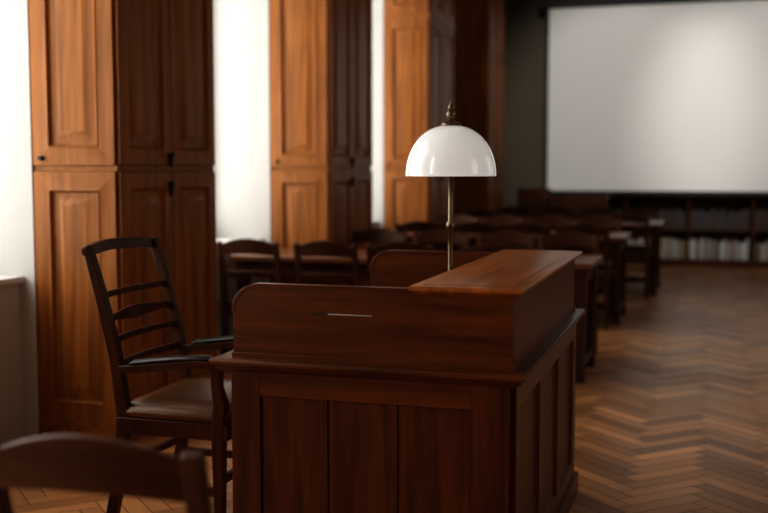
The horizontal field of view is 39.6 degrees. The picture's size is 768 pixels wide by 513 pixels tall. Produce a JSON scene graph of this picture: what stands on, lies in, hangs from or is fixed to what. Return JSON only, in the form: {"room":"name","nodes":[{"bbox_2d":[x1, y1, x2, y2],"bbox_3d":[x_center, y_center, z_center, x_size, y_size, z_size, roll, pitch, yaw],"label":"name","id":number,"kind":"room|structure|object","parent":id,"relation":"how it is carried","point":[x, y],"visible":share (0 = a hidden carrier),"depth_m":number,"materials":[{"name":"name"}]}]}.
{"room":"library reading room","nodes":[
{"label":"library reading room","id":0,"kind":"room"},
{"bbox_2d":[0,0,383,446],"bbox_3d":[-1.475,-1.544,7.168,0.720,4.600,18.240,1,5,17],"label":"wall","id":1,"kind":"structure","parent":0,"point":[241,28],"depth_m":7.66,"materials":[{"name":"paint"}]},
{"bbox_2d":[0,221,377,285],"bbox_3d":[-1.869,0.069,5.796,0.485,0.030,10.776,1,5,17],"label":"trim","id":2,"kind":"structure","parent":1,"relation":"attached to","point":[4,280],"depth_m":5.25,"materials":[{"name":"white paint"}]},
{"bbox_2d":[9,265,767,512],"bbox_3d":[2.149,0.899,6.256,8.300,0.120,18.640,1,5,17],"label":"floor","id":3,"kind":"structure","parent":0,"point":[671,413],"depth_m":6.00,"materials":[{"name":"brown wood"}]},
{"bbox_2d":[0,434,212,512],"bbox_3d":[-0.462,0.734,2.121,0.436,0.892,0.515,1,5,14],"label":"chair","id":4,"kind":"object","parent":3,"relation":"on","point":[80,463],"visible":1,"depth_m":1.84,"materials":[{"name":"brown wood"}]},
{"bbox_2d":[29,0,217,442],"bbox_3d":[-1.306,-1.013,5.597,0.535,3.800,1.180,1,5,17],"label":"tall cabinet","id":5,"kind":"object","parent":3,"relation":"on","point":[122,91],"visible":0.84,"depth_m":5.23,"materials":[{"name":"brown wood"}]},
{"bbox_2d":[81,237,232,512],"bbox_3d":[-0.772,0.473,4.144,0.620,1.083,0.550,1,5,17],"label":"wooden armchair","id":6,"kind":"object","parent":3,"relation":"on","point":[188,408],"visible":0.83,"depth_m":3.93,"materials":[{"name":"brown wood"}]},
{"bbox_2d":[216,239,282,354],"bbox_3d":[-0.842,0.307,7.302,0.436,0.892,0.515,1,5,15],"label":"chair","id":7,"kind":"object","parent":3,"relation":"on","point":[237,246],"visible":0.53,"depth_m":7.07,"materials":[{"name":"brown wood"}]},
{"bbox_2d":[269,0,372,284],"bbox_3d":[-0.442,-1.245,8.408,0.535,3.800,1.180,1,5,17],"label":"tall cabinet","id":8,"kind":"object","parent":3,"relation":"on","point":[321,109],"visible":0.79,"depth_m":7.98,"materials":[{"name":"brown wood"}]},
{"bbox_2d":[293,240,360,285],"bbox_3d":[-0.305,0.322,7.117,0.436,0.892,0.515,2,5,19],"label":"chair","id":9,"kind":"object","parent":3,"relation":"on","point":[321,247],"visible":0.45,"depth_m":6.87,"materials":[{"name":"brown wood"}]},
{"bbox_2d":[349,228,406,285],"bbox_3d":[-0.106,0.244,8.062,0.436,0.892,0.515,2,5,19],"label":"chair","id":10,"kind":"object","parent":3,"relation":"on","point":[376,234],"visible":0.23,"depth_m":8.25,"materials":[{"name":"brown wood"}]},
{"bbox_2d":[209,249,585,512],"bbox_3d":[0.151,0.525,3.881,0.978,1.014,1.518,1,5,17],"label":"desk","id":11,"kind":"object","parent":3,"relation":"on","point":[425,387],"visible":1,"depth_m":3.21,"materials":[{"name":"brown wood"}]},
{"bbox_2d":[405,101,495,270],"bbox_3d":[0.239,-0.146,3.829,0.326,0.820,0.326,1,5,17],"label":"table lamp","id":12,"kind":"object","parent":11,"relation":"on","point":[450,149],"visible":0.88,"depth_m":3.70,"materials":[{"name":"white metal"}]},
{"bbox_2d":[366,242,433,285],"bbox_3d":[0.162,0.332,6.996,0.436,0.892,0.515,1,5,16],"label":"chair","id":13,"kind":"object","parent":3,"relation":"on","point":[371,251],"visible":0.13,"depth_m":6.74,"materials":[{"name":"brown wood"}]},
{"bbox_2d":[230,248,602,383],"bbox_3d":[0.217,0.368,7.336,2.450,0.760,0.710,1,5,17],"label":"table","id":14,"kind":"object","parent":3,"relation":"on","point":[585,277],"visible":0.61,"depth_m":7.18,"materials":[{"name":"brown wood"}]},
{"bbox_2d":[384,0,454,250],"bbox_3d":[0.410,-1.474,11.181,0.535,3.800,1.180,1,5,17],"label":"tall cabinet","id":15,"kind":"object","parent":3,"relation":"on","point":[418,34],"visible":0.52,"depth_m":10.72,"materials":[{"name":"brown wood"}]},
{"bbox_2d":[395,221,444,250],"bbox_3d":[0.378,0.114,9.640,0.436,0.892,0.515,1,5,17],"label":"chair","id":16,"kind":"object","parent":3,"relation":"on","point":[420,226],"visible":0.27,"depth_m":9.38,"materials":[{"name":"brown wood"}]},
{"bbox_2d":[413,229,469,248],"bbox_3d":[0.379,0.254,7.946,0.436,0.892,0.515,1,5,15],"label":"chair","id":17,"kind":"object","parent":3,"relation":"on","point":[436,235],"visible":0.16,"depth_m":8.14,"materials":[{"name":"brown wood"}]},
{"bbox_2d":[437,214,479,224],"bbox_3d":[0.671,0.036,10.587,0.436,0.892,0.515,2,5,20],"label":"chair","id":18,"kind":"object","parent":3,"relation":"on","point":[457,218],"visible":0.13,"depth_m":10.77,"materials":[{"name":"brown wood"}]},
{"bbox_2d":[453,222,499,250],"bbox_3d":[0.855,0.126,9.494,0.436,0.892,0.515,2,5,18],"label":"chair","id":19,"kind":"object","parent":3,"relation":"on","point":[472,227],"visible":0.2,"depth_m":9.22,"materials":[{"name":"brown wood"}]},
{"bbox_2d":[453,0,505,224],"bbox_3d":[1.271,-1.705,13.982,0.535,3.800,1.180,1,5,17],"label":"tall cabinet","id":20,"kind":"object","parent":3,"relation":"on","point":[479,33],"visible":0.64,"depth_m":13.49,"materials":[{"name":"brown wood"}]},
{"bbox_2d":[464,211,503,220],"bbox_3d":[1.147,-0.064,11.803,0.436,0.892,0.515,1,5,17],"label":"chair","id":21,"kind":"object","parent":3,"relation":"on","point":[486,214],"visible":0.15,"depth_m":11.53,"materials":[{"name":"brown wood"}]},
{"bbox_2d":[461,244,531,251],"bbox_3d":[0.749,0.349,6.796,0.436,0.892,0.515,1,5,15],"label":"chair","id":22,"kind":"object","parent":3,"relation":"on","point":[488,247],"visible":0.18,"depth_m":6.53,"materials":[{"name":"brown wood"}]},
{"bbox_2d":[373,228,630,324],"bbox_3d":[1.025,0.159,9.877,2.400,0.760,0.800,1,5,17],"label":"table","id":23,"kind":"object","parent":3,"relation":"on","point":[617,240],"visible":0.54,"depth_m":9.32,"materials":[{"name":"brown wood"}]},
{"bbox_2d":[481,215,524,224],"bbox_3d":[1.119,0.047,10.451,0.436,0.892,0.515,1,5,17],"label":"chair","id":24,"kind":"object","parent":3,"relation":"on","point":[497,219],"visible":0.2,"depth_m":10.64,"materials":[{"name":"brown wood"}]},
{"bbox_2d":[477,230,535,249],"bbox_3d":[0.852,0.268,7.780,0.436,0.892,0.515,1,5,16],"label":"chair","id":25,"kind":"object","parent":3,"relation":"on","point":[502,236],"visible":0.28,"depth_m":7.97,"materials":[{"name":"brown wood"}]},
{"bbox_2d":[500,223,551,249],"bbox_3d":[1.285,0.137,9.363,0.436,0.892,0.515,2,5,20],"label":"chair","id":26,"kind":"object","parent":3,"relation":"on","point":[527,228],"visible":0.26,"depth_m":9.09,"materials":[{"name":"brown wood"}]},
{"bbox_2d":[512,212,553,230],"bbox_3d":[1.654,-0.051,11.648,0.436,0.892,0.515,1,5,17],"label":"chair","id":27,"kind":"object","parent":3,"relation":"on","point":[526,215],"visible":0.15,"depth_m":11.38,"materials":[{"name":"brown wood"}]},
{"bbox_2d":[528,215,572,226],"bbox_3d":[1.577,0.059,10.311,0.436,0.892,0.515,1,5,15],"label":"chair","id":28,"kind":"object","parent":3,"relation":"on","point":[552,220],"visible":0.2,"depth_m":10.50,"materials":[{"name":"brown wood"}]},
{"bbox_2d":[517,188,609,260],"bbox_3d":[2.381,-0.372,14.360,1.250,1.080,0.420,1,5,17],"label":"wooden bench","id":29,"kind":"object","parent":3,"relation":"on","point":[535,198],"visible":0.29,"depth_m":14.49,"materials":[{"name":"brown wood"}]},
{"bbox_2d":[538,231,599,353],"bbox_3d":[1.292,0.281,7.615,0.436,0.892,0.515,1,5,15],"label":"chair","id":30,"kind":"object","parent":3,"relation":"on","point":[567,238],"visible":0.32,"depth_m":7.79,"materials":[{"name":"brown wood"}]},
{"bbox_2d":[479,220,664,295],"bbox_3d":[2.038,-0.022,12.070,2.150,0.760,1.000,1,5,17],"label":"table","id":31,"kind":"object","parent":3,"relation":"on","point":[655,226],"visible":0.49,"depth_m":11.36,"materials":[{"name":"brown wood"}]},
{"bbox_2d":[558,212,603,296],"bbox_3d":[2.131,-0.039,11.502,0.436,0.892,0.515,2,5,19],"label":"chair","id":32,"kind":"object","parent":3,"relation":"on","point":[575,215],"visible":0.15,"depth_m":11.25,"materials":[{"name":"brown wood"}]},
{"bbox_2d":[556,223,611,328],"bbox_3d":[1.736,0.148,9.225,0.436,0.892,0.515,1,5,16],"label":"chair","id":33,"kind":"object","parent":3,"relation":"on","point":[604,276],"visible":0.56,"depth_m":9.00,"materials":[{"name":"brown wood"}]},
{"bbox_2d":[576,216,621,313],"bbox_3d":[2.009,0.070,10.179,0.436,0.892,0.515,2,5,19],"label":"chair","id":34,"kind":"object","parent":3,"relation":"on","point":[602,221],"visible":0.26,"depth_m":10.33,"materials":[{"name":"brown wood"}]},
{"bbox_2d":[606,213,649,297],"bbox_3d":[2.609,-0.027,11.356,0.436,0.892,0.515,2,5,19],"label":"chair","id":35,"kind":"object","parent":3,"relation":"on","point":[632,256],"visible":0.59,"depth_m":11.12,"materials":[{"name":"brown wood"}]},
{"bbox_2d":[621,207,657,269],"bbox_3d":[2.961,-0.121,12.494,0.436,0.892,0.515,2,5,19],"label":"chair","id":36,"kind":"object","parent":3,"relation":"on","point":[642,211],"visible":0.23,"depth_m":12.60,"materials":[{"name":"brown wood"}]},
{"bbox_2d":[564,195,767,267],"bbox_3d":[5.455,-0.325,14.499,5.990,0.965,0.360,1,5,17],"label":"bookcase","id":37,"kind":"object","parent":3,"relation":"on","point":[688,203],"visible":0.45,"depth_m":14.84,"materials":[{"name":"brown wood"}]},
{"bbox_2d":[610,207,767,260],"bbox_3d":[5.451,-0.298,14.508,5.868,0.708,0.250,1,5,17],"label":"books","id":38,"kind":"object","parent":37,"relation":"in","point":[671,248],"visible":0.59,"depth_m":14.67,"materials":[{"name":"grey paper"}]},
{"bbox_2d":[503,0,767,215],"bbox_3d":[4.850,-2.178,14.848,8.300,4.600,0.200,1,5,17],"label":"wall","id":39,"kind":"structure","parent":0,"point":[525,22],"depth_m":15.59,"materials":[{"name":"grey paint"}]},
{"bbox_2d":[540,0,767,195],"bbox_3d":[4.273,-2.210,14.634,4.220,2.740,0.520,1,5,17],"label":"projection screen","id":40,"kind":"object","parent":39,"relation":"attached to","point":[643,97],"visible":0.99,"depth_m":14.60,"materials":[{"name":"fabric"}]}
]}

